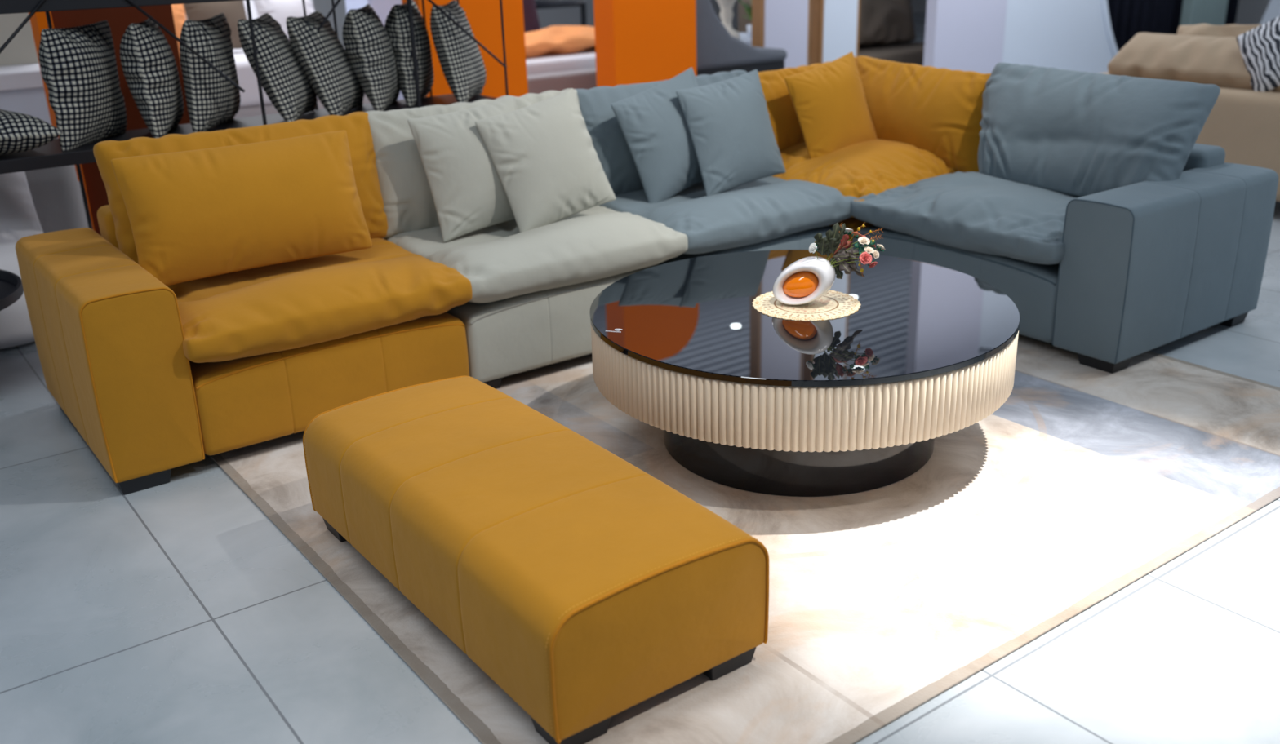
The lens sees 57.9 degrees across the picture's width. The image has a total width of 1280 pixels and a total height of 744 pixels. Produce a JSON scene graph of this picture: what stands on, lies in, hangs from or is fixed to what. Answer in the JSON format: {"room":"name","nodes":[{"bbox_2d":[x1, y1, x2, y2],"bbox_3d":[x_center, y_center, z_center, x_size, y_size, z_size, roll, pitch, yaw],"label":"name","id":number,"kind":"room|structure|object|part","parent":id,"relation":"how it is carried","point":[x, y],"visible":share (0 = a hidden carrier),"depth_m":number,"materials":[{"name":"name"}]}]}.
{"room":"store","nodes":[
{"label":"store","id":0,"kind":"room"},
{"bbox_2d":[311,0,738,47],"bbox_3d":[-3.542,-6.180,15.516,31.000,3.800,0.150,-16,25,-33],"label":"wall","id":1,"kind":"structure","parent":0,"point":[571,15],"depth_m":17.47,"materials":[{"name":"grey paint"}]},
{"bbox_2d":[0,11,1279,743],"bbox_3d":[1.589,-2.074,9.689,31.000,0.001,25.000,-16,25,-33],"label":"floor","id":2,"kind":"structure","parent":0,"point":[177,611],"depth_m":2.74,"materials":[{"name":"grey tile"}]},
{"bbox_2d":[0,241,35,349],"bbox_3d":[-2.751,-0.357,4.912,0.540,0.400,0.540,-16,25,-33],"label":"pouffe","id":3,"kind":"object","parent":2,"relation":"on","point":[15,328],"visible":0.39,"depth_m":4.75,"materials":[{"name":"white fabric"}]},
{"bbox_2d":[0,269,23,311],"bbox_3d":[-2.670,-0.065,4.183,0.860,0.410,0.860,-16,25,-33],"label":"side table","id":4,"kind":"object","parent":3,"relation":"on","point":[11,290],"visible":0.98,"depth_m":4.28,"materials":[{"name":"black metal"}]},
{"bbox_2d":[0,171,43,243],"bbox_3d":[-2.776,-0.737,4.786,0.469,0.441,0.226,-16,25,-33],"label":"cushion","id":5,"kind":"object","parent":3,"relation":"on","point":[19,219],"visible":0.73,"depth_m":4.83,"materials":[{"name":"white fabric"}]},
{"bbox_2d":[0,12,51,124],"bbox_3d":[-4.014,-1.320,6.046,1.750,1.500,0.540,-16,25,-33],"label":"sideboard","id":6,"kind":"object","parent":2,"relation":"on","point":[22,91],"visible":0.41,"depth_m":6.28,"materials":[{"name":"white wood"}]},
{"bbox_3d":[-4.138,-1.829,6.057,1.700,0.550,0.060,-16,25,-33],"label":"panel","id":7,"kind":"part","parent":6,"relation":"part of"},
{"bbox_2d":[0,63,44,91],"bbox_3d":[-4.019,-1.465,5.990,1.750,0.090,0.540,-16,25,-33],"label":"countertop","id":8,"kind":"structure","parent":6,"relation":"on","point":[20,77],"depth_m":6.18,"materials":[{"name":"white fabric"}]},
{"bbox_2d":[24,137,88,233],"bbox_3d":[-3.068,-0.747,5.342,0.860,0.680,0.800,-16,25,-33],"label":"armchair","id":9,"kind":"object","parent":2,"relation":"on","point":[56,195],"visible":0.28,"depth_m":5.17,"materials":[{"name":"grey fabric"}]},
{"bbox_3d":[-2.829,-0.744,5.595,0.200,0.480,0.700,-16,25,-33],"label":"armrest","id":10,"kind":"part","parent":9,"relation":"part of","materials":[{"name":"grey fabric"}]},
{"bbox_2d":[28,4,191,235],"bbox_3d":[-2.580,-1.604,5.613,0.620,2.260,0.180,-16,25,-33],"label":"pillar","id":11,"kind":"structure","parent":2,"relation":"on","point":[118,19],"depth_m":5.64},
{"bbox_2d":[29,0,370,118],"bbox_3d":[-3.377,-2.418,9.083,2.100,1.250,2.150,-16,25,-33],"label":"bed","id":12,"kind":"object","parent":2,"relation":"on","point":[250,104],"visible":0.02,"depth_m":8.30,"materials":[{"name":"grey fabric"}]},
{"bbox_3d":[-3.970,-2.690,9.841,2.100,1.250,0.150,-16,25,-33],"label":"headboard","id":13,"kind":"part","parent":12,"relation":"part of","materials":[{"name":"fabric"}]},
{"bbox_2d":[171,4,186,57],"bbox_3d":[-3.414,-2.397,8.175,0.469,0.441,0.226,-16,25,-33],"label":"bed pillow","id":14,"kind":"object","parent":12,"relation":"on","point":[178,10],"visible":0.06,"depth_m":8.20,"materials":[{"name":"fabric"}]},
{"bbox_2d":[183,0,247,49],"bbox_3d":[-3.168,-2.639,8.680,0.468,0.440,0.224,-16,25,-33],"label":"bed pillow","id":15,"kind":"object","parent":12,"relation":"on","point":[233,11],"visible":0.4,"depth_m":8.62,"materials":[{"name":"beige fabric"}]},
{"bbox_2d":[253,0,314,38],"bbox_3d":[-2.704,-2.709,8.881,0.469,0.441,0.226,-16,25,-33],"label":"bed pillow","id":16,"kind":"object","parent":12,"relation":"on","point":[279,10],"visible":0.3,"depth_m":8.78,"materials":[{"name":"white fabric"}]},
{"bbox_3d":[-3.317,-2.335,9.029,1.800,0.330,1.950,-16,25,-33],"label":"mattress","id":17,"kind":"part","parent":12,"relation":"part of","materials":[{"name":"white fabric"}]},
{"bbox_3d":[-3.321,-2.001,9.178,1.900,0.400,2.000,-16,25,-33],"label":"frame","id":18,"kind":"part","parent":12,"relation":"part of","materials":[{"name":"grey fabric"}]},
{"bbox_2d":[15,111,472,495],"bbox_3d":[-1.372,-0.333,4.018,1.252,0.956,1.064,-16,25,-33],"label":"sofa section","id":19,"kind":"object","parent":2,"relation":"on","point":[156,378],"visible":0.77,"depth_m":3.70,"materials":[{"name":"yellow fabric"}]},
{"bbox_3d":[-1.514,-0.379,4.437,0.942,0.648,0.170,-16,25,-33],"label":"backrest frame","id":20,"kind":"part","parent":19,"relation":"part of","materials":[{"name":"yellow fabric"}]},
{"bbox_3d":[-1.770,-0.096,3.819,0.279,0.574,1.022,-16,25,-33],"label":"armrest","id":21,"kind":"part","parent":19,"relation":"part of","materials":[{"name":"yellow fabric"}]},
{"bbox_2d":[93,111,387,264],"bbox_3d":[-1.386,-0.638,4.153,0.984,0.481,0.240,-16,25,-33],"label":"cushion","id":22,"kind":"object","parent":19,"relation":"on","point":[356,124],"depth_m":4.09,"materials":[{"name":"yellow fabric"}]},
{"bbox_2d":[111,130,372,286],"bbox_3d":[-1.319,-0.561,3.912,0.792,0.406,0.209,-16,25,-33],"label":"lumbar cushion","id":23,"kind":"object","parent":19,"relation":"on","point":[193,215],"visible":0.99,"depth_m":3.83,"materials":[{"name":"yellow fabric"}]},
{"bbox_2d":[167,238,472,363],"bbox_3d":[-1.194,-0.293,4.009,0.976,0.192,0.817,-16,25,-33],"label":"seat cushion","id":24,"kind":"object","parent":19,"relation":"on","point":[282,310],"depth_m":3.75,"materials":[{"name":"yellow fabric"}]},
{"bbox_2d":[0,0,508,229],"bbox_3d":[-2.051,-1.221,4.794,3.200,2.100,0.454,-16,25,-33],"label":"display rack","id":25,"kind":"object","parent":2,"relation":"on","point":[50,155],"visible":0.42,"depth_m":4.73,"materials":[{"name":"black metal"}]},
{"bbox_2d":[0,109,62,155],"bbox_3d":[-2.549,-0.926,4.444,0.472,0.197,0.473,-21,28,-40],"label":"cushion","id":26,"kind":"object","parent":25,"relation":"on","point":[19,132],"visible":1,"depth_m":4.38,"materials":[{"name":"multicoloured fabric"}]},
{"bbox_3d":[-2.406,-1.216,4.807,0.015,2.100,0.015,-6,21,-12],"label":"post","id":27,"kind":"part","parent":25,"relation":"part of","materials":[{"name":"black metal"}]},
{"bbox_2d":[38,20,126,151],"bbox_3d":[-2.240,-1.161,4.679,0.196,0.472,0.472,0,21,6],"label":"cushion","id":28,"kind":"object","parent":25,"relation":"on","point":[79,73],"visible":0.98,"depth_m":4.55,"materials":[{"name":"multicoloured fabric"}]},
{"bbox_2d":[0,0,242,13],"bbox_3d":[-2.062,-1.521,4.683,3.200,0.060,0.430,-16,25,-33],"label":"shelf","id":29,"kind":"object","parent":25,"relation":"attached to","point":[6,6],"depth_m":4.38,"materials":[{"name":"black metal"}]},
{"bbox_2d":[120,17,183,137],"bbox_3d":[-2.038,-1.229,4.843,0.200,0.472,0.472,-7,22,-15],"label":"cushion","id":30,"kind":"object","parent":25,"relation":"on","point":[148,64],"visible":0.97,"depth_m":4.68,"materials":[{"name":"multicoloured fabric"}]},
{"bbox_2d":[179,13,240,132],"bbox_3d":[-1.847,-1.284,4.970,0.195,0.467,0.466,-5,21,-9],"label":"cushion","id":31,"kind":"object","parent":25,"relation":"on","point":[212,100],"visible":0.94,"depth_m":4.83,"materials":[{"name":"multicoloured fabric"}]},
{"bbox_2d":[0,93,497,173],"bbox_3d":[-2.046,-0.980,4.890,3.200,0.050,0.430,-16,25,-33],"label":"shelf","id":32,"kind":"object","parent":25,"relation":"attached to","point":[50,155],"depth_m":4.84,"materials":[{"name":"black metal"}]},
{"bbox_3d":[-1.601,-1.255,4.848,0.015,2.100,0.015,-6,21,-12],"label":"post","id":33,"kind":"part","parent":25,"relation":"part of","materials":[{"name":"black metal"}]},
{"bbox_2d":[237,13,316,121],"bbox_3d":[-1.593,-1.347,5.115,0.232,0.443,0.481,-1,21,2],"label":"cushion","id":34,"kind":"object","parent":25,"relation":"on","point":[284,81],"visible":0.9,"depth_m":4.97,"materials":[{"name":"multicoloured fabric"}]},
{"bbox_3d":[-1.537,-1.467,5.396,0.011,2.100,0.011,-6,21,-12],"label":"post","id":35,"kind":"part","parent":25,"relation":"part of","materials":[{"name":"black metal"}]},
{"bbox_2d":[286,10,364,115],"bbox_3d":[-1.418,-1.401,5.257,0.230,0.443,0.479,0,21,5],"label":"cushion","id":36,"kind":"object","parent":25,"relation":"on","point":[324,60],"visible":0.91,"depth_m":5.11,"materials":[{"name":"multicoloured fabric"}]},
{"bbox_3d":[-1.424,-1.499,5.473,0.011,2.100,0.011,11,24,29],"label":"post","id":37,"kind":"part","parent":25,"relation":"part of","materials":[{"name":"black metal"}]},
{"bbox_2d":[342,4,400,111],"bbox_3d":[-1.242,-1.466,5.402,0.217,0.466,0.478,2,21,9],"label":"cushion","id":38,"kind":"object","parent":25,"relation":"on","point":[367,45],"visible":0.98,"depth_m":5.23,"materials":[{"name":"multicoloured fabric"}]},
{"bbox_2d":[384,0,433,106],"bbox_3d":[-1.105,-1.549,5.608,0.202,0.472,0.471,1,21,7],"label":"cushion","id":39,"kind":"object","parent":25,"relation":"on","point":[397,22],"visible":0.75,"depth_m":5.44,"materials":[{"name":"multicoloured fabric"}]},
{"bbox_3d":[-1.022,-1.423,5.241,0.020,2.100,0.020,11,24,29],"label":"post","id":40,"kind":"part","parent":25,"relation":"part of","materials":[{"name":"black metal"}]},
{"bbox_3d":[-1.054,-1.606,5.724,0.011,2.100,0.011,-6,21,-12],"label":"post","id":41,"kind":"part","parent":25,"relation":"part of","materials":[{"name":"black metal"}]},
{"bbox_2d":[430,0,486,102],"bbox_3d":[-0.872,-1.546,5.580,0.203,0.461,0.478,2,21,8],"label":"cushion","id":42,"kind":"object","parent":25,"relation":"on","point":[460,60],"visible":0.97,"depth_m":5.43,"materials":[{"name":"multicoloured fabric"}]},
{"bbox_3d":[-0.646,-1.533,5.501,0.011,2.100,0.011,-6,21,-12],"label":"post","id":43,"kind":"part","parent":25,"relation":"part of","materials":[{"name":"black metal"}]},
{"bbox_2d":[345,0,404,100],"bbox_3d":[-2.035,-2.556,9.481,0.500,1.250,0.462,-16,25,-33],"label":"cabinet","id":44,"kind":"object","parent":2,"relation":"on","point":[382,8],"visible":0.02,"depth_m":9.10,"materials":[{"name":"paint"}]},
{"bbox_3d":[-1.910,-2.784,9.200,0.460,0.570,0.012,-16,25,-33],"label":"door","id":45,"kind":"part","parent":44,"relation":"part of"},
{"bbox_2d":[401,0,528,97],"bbox_3d":[-1.040,-2.119,6.842,0.680,2.260,0.220,-16,25,-33],"label":"pillar","id":46,"kind":"structure","parent":2,"relation":"on","point":[483,16],"depth_m":6.89,"materials":[{"name":"orange paint"}]},
{"bbox_2d":[524,25,596,93],"bbox_3d":[-0.759,-2.564,9.922,2.300,0.780,2.400,-16,25,-33],"label":"bed","id":47,"kind":"object","parent":2,"relation":"on","point":[559,58],"visible":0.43,"depth_m":8.96,"materials":[{"name":"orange fabric"}]},
{"bbox_2d":[522,0,541,32],"bbox_3d":[-1.094,-3.155,9.982,0.468,0.455,0.205,-16,25,-33],"label":"bed pillow","id":48,"kind":"object","parent":47,"relation":"on","point":[531,23],"visible":0.25,"depth_m":10.02,"materials":[{"name":"fabric"}]},
{"bbox_2d":[524,25,595,57],"bbox_3d":[-0.749,-2.707,9.480,1.302,0.201,0.907,-16,25,-33],"label":"throw","id":49,"kind":"object","parent":47,"relation":"on","point":[555,41],"depth_m":9.15,"materials":[{"name":"fabric"}]},
{"bbox_3d":[-0.742,-2.745,10.002,2.000,0.160,2.100,-16,25,-33],"label":"mattress","id":50,"kind":"part","parent":47,"relation":"part of","materials":[{"name":"white fabric"}]},
{"bbox_3d":[-0.487,-2.038,8.873,1.350,0.530,0.200,-16,25,-33],"label":"footboard","id":51,"kind":"part","parent":47,"relation":"part of","materials":[{"name":"grey fabric"}]},
{"bbox_2d":[534,0,586,26],"bbox_3d":[-0.991,-3.294,11.786,0.860,0.934,0.560,-16,25,-33],"label":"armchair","id":52,"kind":"object","parent":2,"relation":"on","point":[540,4],"visible":0.12,"depth_m":11.54,"materials":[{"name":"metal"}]},
{"bbox_2d":[593,0,696,86],"bbox_3d":[0.035,-2.429,7.571,0.670,2.260,0.220,-16,25,-33],"label":"pillar","id":53,"kind":"structure","parent":2,"relation":"on","point":[637,41],"depth_m":7.53,"materials":[{"name":"orange paint"}]},
{"bbox_2d":[592,0,786,75],"bbox_3d":[0.384,-2.346,8.651,1.247,1.316,0.800,-16,25,-33],"label":"lounge chair","id":54,"kind":"object","parent":2,"relation":"on","point":[717,51],"visible":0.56,"depth_m":8.30,"materials":[{"name":"fabric"}]},
{"bbox_2d":[210,335,1279,743],"bbox_3d":[0.358,0.137,3.983,3.135,0.006,2.900,-16,25,-33],"label":"rug","id":55,"kind":"object","parent":2,"relation":"on","point":[1020,520],"visible":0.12,"depth_m":3.15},
{"bbox_2d":[364,88,688,389],"bbox_3d":[-0.499,-0.576,4.591,0.983,0.954,1.033,-16,25,-33],"label":"sofa section","id":56,"kind":"object","parent":55,"relation":"on","point":[534,291],"visible":0.58,"depth_m":4.29,"materials":[{"name":"grey fabric"}]},
{"bbox_2d":[407,95,517,242],"bbox_3d":[-0.617,-0.785,4.438,0.495,0.487,0.213,-19,27,-37],"label":"throw cushion","id":57,"kind":"object","parent":56,"relation":"on","point":[468,193],"visible":0.77,"depth_m":4.33,"materials":[{"name":"grey fabric"}]},
{"bbox_2d":[364,88,579,238],"bbox_3d":[-0.633,-0.855,4.670,0.982,0.482,0.237,-16,25,-33],"label":"cushion","id":58,"kind":"object","parent":56,"relation":"on","point":[409,206],"depth_m":4.41,"materials":[{"name":"grey fabric"}]},
{"bbox_2d":[382,205,688,303],"bbox_3d":[-0.434,-0.514,4.522,0.976,0.196,0.819,-16,25,-33],"label":"seat cushion","id":59,"kind":"object","parent":56,"relation":"on","point":[596,246],"depth_m":4.27,"materials":[{"name":"grey fabric"}]},
{"bbox_2d":[475,88,616,232],"bbox_3d":[-0.355,-0.815,4.481,0.522,0.508,0.230,-20,27,-39],"label":"throw cushion","id":60,"kind":"object","parent":56,"relation":"on","point":[544,157],"visible":0.99,"depth_m":4.40,"materials":[{"name":"grey fabric"}]},
{"bbox_2d":[302,376,768,743],"bbox_3d":[-0.320,0.381,2.876,0.567,0.365,1.290,-16,25,-33],"label":"ottoman","id":61,"kind":"object","parent":55,"relation":"on","point":[585,586],"visible":1,"depth_m":2.52,"materials":[{"name":"yellow fabric"}]},
{"bbox_2d":[574,69,857,265],"bbox_3d":[0.264,-0.792,5.111,0.985,0.945,1.031,-16,25,-33],"label":"sofa section","id":62,"kind":"object","parent":55,"relation":"on","point":[770,213],"visible":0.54,"depth_m":4.87,"materials":[{"name":"blue fabric"}]},
{"bbox_2d":[610,66,702,203],"bbox_3d":[0.136,-1.006,4.956,0.554,0.548,0.210,-19,27,-38],"label":"throw cushion","id":63,"kind":"object","parent":62,"relation":"on","point":[652,122],"visible":0.73,"depth_m":4.86,"materials":[{"name":"blue fabric"}]},
{"bbox_2d":[574,69,746,194],"bbox_3d":[0.133,-1.066,5.187,0.984,0.481,0.240,-16,25,-33],"label":"cushion","id":64,"kind":"object","parent":62,"relation":"on","point":[610,144],"depth_m":4.93,"materials":[{"name":"blue fabric"}]},
{"bbox_2d":[599,176,857,254],"bbox_3d":[0.326,-0.731,5.043,0.966,0.189,0.821,-16,25,-33],"label":"seat cushion","id":65,"kind":"object","parent":62,"relation":"on","point":[770,211],"depth_m":4.78,"materials":[{"name":"blue fabric"}]},
{"bbox_2d":[675,69,786,195],"bbox_3d":[0.398,-1.034,4.997,0.501,0.488,0.219,-19,27,-37],"label":"throw cushion","id":66,"kind":"object","parent":62,"relation":"on","point":[728,122],"visible":1,"depth_m":4.91,"materials":[{"name":"blue fabric"}]},
{"bbox_2d":[589,249,1020,497],"bbox_3d":[0.505,-0.002,3.691,1.313,0.454,1.313,-16,25,-33],"label":"coffee table","id":67,"kind":"object","parent":55,"relation":"on","point":[742,397],"visible":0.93,"depth_m":3.31,"materials":[{"name":"black glass"}]},
{"bbox_3d":[0.499,-0.204,3.614,1.313,0.019,1.313,-16,25,-33],"label":"glass","id":68,"kind":"part","parent":67,"relation":"part of","materials":[{"name":"black glass"}]},
{"bbox_2d":[751,290,861,320],"bbox_3d":[0.518,-0.213,3.607,0.335,0.001,0.335,-16,25,-33],"label":"doily","id":69,"kind":"object","parent":67,"relation":"on","point":[833,304],"visible":0.74,"depth_m":3.57,"materials":[{"name":"beige fabric"}]},
{"bbox_2d":[772,256,835,305],"bbox_3d":[0.508,-0.284,3.575,0.191,0.149,0.098,7,22,21],"label":"vase","id":70,"kind":"object","parent":69,"relation":"on","point":[806,280],"visible":1,"depth_m":3.54,"materials":[{"name":"white ceramic"}]},
{"bbox_2d":[808,222,885,279],"bbox_3d":[0.631,-0.363,3.507,0.222,0.180,0.125,-9,22,-18],"label":"bouquet","id":71,"kind":"object","parent":70,"relation":"in","point":[844,257],"visible":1,"depth_m":3.51,"materials":[{"name":"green plant"}]},
{"bbox_2d":[850,62,1278,373],"bbox_3d":[1.689,-0.720,4.763,1.061,0.978,1.324,-16,25,-33],"label":"sofa section","id":72,"kind":"object","parent":55,"relation":"on","point":[1093,203],"visible":0.95,"depth_m":4.43,"materials":[{"name":"blue fabric"}]},
{"bbox_2d":[850,171,1077,264],"bbox_3d":[1.527,-0.682,4.802,0.825,0.203,1.048,-16,25,-33],"label":"seat cushion","id":73,"kind":"object","parent":72,"relation":"on","point":[1000,217],"depth_m":4.60,"materials":[{"name":"blue fabric"}]},
{"bbox_2d":[977,62,1220,197],"bbox_3d":[1.783,-0.981,4.748,0.346,0.484,1.025,-16,25,-33],"label":"cushion","id":74,"kind":"object","parent":72,"relation":"on","point":[1064,133],"depth_m":4.61,"materials":[{"name":"blue fabric"}]},
{"bbox_3d":[2.024,-0.444,4.434,1.008,0.574,0.279,-16,25,-33],"label":"armrest","id":75,"kind":"part","parent":72,"relation":"part of","materials":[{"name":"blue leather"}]},
{"bbox_3d":[1.975,-0.739,5.122,0.180,0.638,1.107,-16,25,-33],"label":"backrest frame","id":76,"kind":"part","parent":72,"relation":"part of","materials":[{"name":"blue fabric"}]},
{"bbox_2d":[739,32,751,45],"bbox_3d":[0.807,-2.646,10.324,0.800,0.660,0.600,-16,25,-33],"label":"side table","id":77,"kind":"object","parent":2,"relation":"on","point":[744,36],"visible":0.1,"depth_m":10.08,"materials":[{"name":"white"}]},
{"bbox_2d":[716,0,740,39],"bbox_3d":[0.744,-3.177,9.953,0.260,0.600,0.260,-16,25,-33],"label":"pedestal vase","id":78,"kind":"object","parent":77,"relation":"on","point":[726,14],"visible":0.62,"depth_m":9.95,"materials":[{"name":"ceramic"}]},
{"bbox_2d":[738,0,751,36],"bbox_3d":[1.013,-3.174,10.138,0.214,0.447,0.327,8,23,24],"label":"potted plant","id":79,"kind":"object","parent":77,"relation":"on","point":[748,10],"visible":0.33,"depth_m":10.16,"materials":[{"name":"green plant"}]},
{"bbox_3d":[1.001,-3.015,10.211,0.120,0.100,0.120,-16,25,-33],"label":"pot","id":80,"kind":"part","parent":79,"relation":"part of","materials":[{"name":"white ceramic"}]},
{"bbox_2d":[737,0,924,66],"bbox_3d":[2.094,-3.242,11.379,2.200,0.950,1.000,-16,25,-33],"label":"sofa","id":81,"kind":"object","parent":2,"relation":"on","point":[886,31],"visible":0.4,"depth_m":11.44,"materials":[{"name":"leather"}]},
{"bbox_3d":[1.883,-3.477,11.591,2.200,0.650,0.300,-16,25,-33],"label":"backrest","id":82,"kind":"part","parent":81,"relation":"part of","materials":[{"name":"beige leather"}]},
{"bbox_3d":[2.131,-2.972,11.439,2.200,0.400,0.900,-16,25,-33],"label":"seat","id":83,"kind":"part","parent":81,"relation":"part of","materials":[{"name":"yellow fabric"}]},
{"bbox_2d":[858,0,915,44],"bbox_3d":[2.380,-3.542,11.566,0.935,0.522,0.308,-16,25,-33],"label":"cushion","id":84,"kind":"object","parent":81,"relation":"on","point":[882,22],"depth_m":11.52,"materials":[{"name":"grey fabric"}]},
{"bbox_2d":[758,55,991,246],"bbox_3d":[1.047,-0.995,5.573,1.043,0.950,1.149,-16,25,-33],"label":"sofa section","id":85,"kind":"object","parent":2,"relation":"on","point":[926,120],"visible":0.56,"depth_m":5.33,"materials":[{"name":"yellow fabric"}]},
{"bbox_2d":[758,56,857,151],"bbox_3d":[0.796,-1.265,5.671,0.871,0.479,0.235,-16,25,-33],"label":"cushion","id":86,"kind":"object","parent":85,"relation":"on","point":[786,127],"depth_m":5.47,"materials":[{"name":"yellow fabric"}]},
{"bbox_2d":[784,51,877,159],"bbox_3d":[0.910,-1.226,5.460,0.529,0.519,0.213,-19,27,-38],"label":"throw cushion","id":87,"kind":"object","parent":85,"relation":"on","point":[828,100],"visible":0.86,"depth_m":5.36,"materials":[{"name":"yellow fabric"}]},
{"bbox_2d":[771,138,955,217],"bbox_3d":[1.025,-0.994,5.557,0.984,0.231,0.989,-16,25,-33],"label":"seat cushion","id":88,"kind":"object","parent":85,"relation":"on","point":[858,170],"depth_m":5.29,"materials":[{"name":"yellow fabric"}]},
{"bbox_2d":[855,55,991,172],"bbox_3d":[1.318,-1.229,5.523,0.235,0.492,0.878,-16,25,-33],"label":"cushion","id":89,"kind":"object","parent":85,"relation":"on","point":[935,112],"depth_m":5.35,"materials":[{"name":"yellow fabric"}]},
{"bbox_2d":[1101,23,1279,201],"bbox_3d":[3.877,-1.379,6.333,1.100,0.970,3.420,-16,25,-33],"label":"sofa","id":90,"kind":"object","parent":2,"relation":"on","point":[1244,122],"visible":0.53,"depth_m":6.44,"materials":[{"name":"beige leather"}]},
{"bbox_2d":[1177,23,1272,91],"bbox_3d":[3.608,-1.820,6.903,0.318,0.536,0.950,-16,25,-33],"label":"cushion","id":91,"kind":"object","parent":90,"relation":"on","point":[1201,29],"depth_m":7.00,"materials":[{"name":"beige fabric"}]},
{"bbox_3d":[3.546,-1.167,6.104,0.220,0.555,3.350,-16,25,-33],"label":"backrest","id":92,"kind":"part","parent":90,"relation":"part of","materials":[{"name":"beige leather"}]},
{"bbox_2d":[1236,16,1279,91],"bbox_3d":[3.414,-1.714,6.194,0.134,0.470,0.471,-12,23,-24],"label":"cushion","id":93,"kind":"object","parent":90,"relation":"on","point":[1259,46],"visible":0.96,"depth_m":6.22,"materials":[{"name":"fabric"}]},
{"bbox_2d":[751,0,1279,73],"bbox_3d":[4.785,-4.758,11.454,9.680,3.580,0.150,-16,25,-33],"label":"wall","id":94,"kind":"structure","parent":0,"point":[1061,34],"depth_m":10.60,"materials":[{"name":"white paint"}]},
{"bbox_3d":[0.908,-3.635,8.811,0.030,3.580,0.116,-16,25,-33],"label":"edge trim","id":95,"kind":"part","parent":94,"relation":"part of","materials":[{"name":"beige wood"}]},
{"bbox_3d":[1.310,-3.751,9.084,0.030,3.580,0.116,-16,25,-33],"label":"edge trim","id":96,"kind":"part","parent":94,"relation":"part of","materials":[{"name":"beige wood"}]},
{"bbox_3d":[1.431,-3.786,9.166,0.030,3.580,0.116,-16,25,-33],"label":"edge trim","id":97,"kind":"part","parent":94,"relation":"part of","materials":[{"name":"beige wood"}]},
{"bbox_3d":[1.769,-3.883,9.395,0.030,3.580,0.116,-16,25,-33],"label":"edge trim","id":98,"kind":"part","parent":94,"relation":"part of","materials":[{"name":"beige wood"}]},
{"bbox_2d":[1101,0,1279,57],"bbox_3d":[6.155,-5.103,12.294,4.128,3.580,0.070,-16,25,-33],"label":"trim","id":99,"kind":"structure","parent":94,"relation":"attached to","point":[1108,30],"depth_m":11.77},
{"bbox_2d":[911,0,1270,24],"bbox_3d":[11.236,-5.758,13.265,0.150,3.800,21.000,-16,25,-33],"label":"wall","id":100,"kind":"structure","parent":0,"point":[1249,11],"depth_m":16.86,"materials":[{"name":"grey paint"}]},
{"bbox_2d":[1179,0,1227,25],"bbox_3d":[6.467,-5.349,12.872,0.750,3.580,0.130,-16,25,-33],"label":"column","id":101,"kind":"structure","parent":0,"point":[1213,12],"depth_m":13.21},
{"bbox_3d":[1.216,-5.598,8.741,31.000,0.080,23.920,-16,25,-33],"label":"ceiling","id":102,"kind":"structure","parent":0,"visible":0},
{"bbox_2d":[1106,0,1239,52],"bbox_3d":[5.433,-5.144,12.415,4.409,3.580,0.139,-16,25,-33],"label":"drape","id":103,"kind":"object","parent":102,"relation":"hanging from","point":[1128,18],"visible":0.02,"depth_m":12.99,"materials":[{"name":"black fabric"}]}
]}

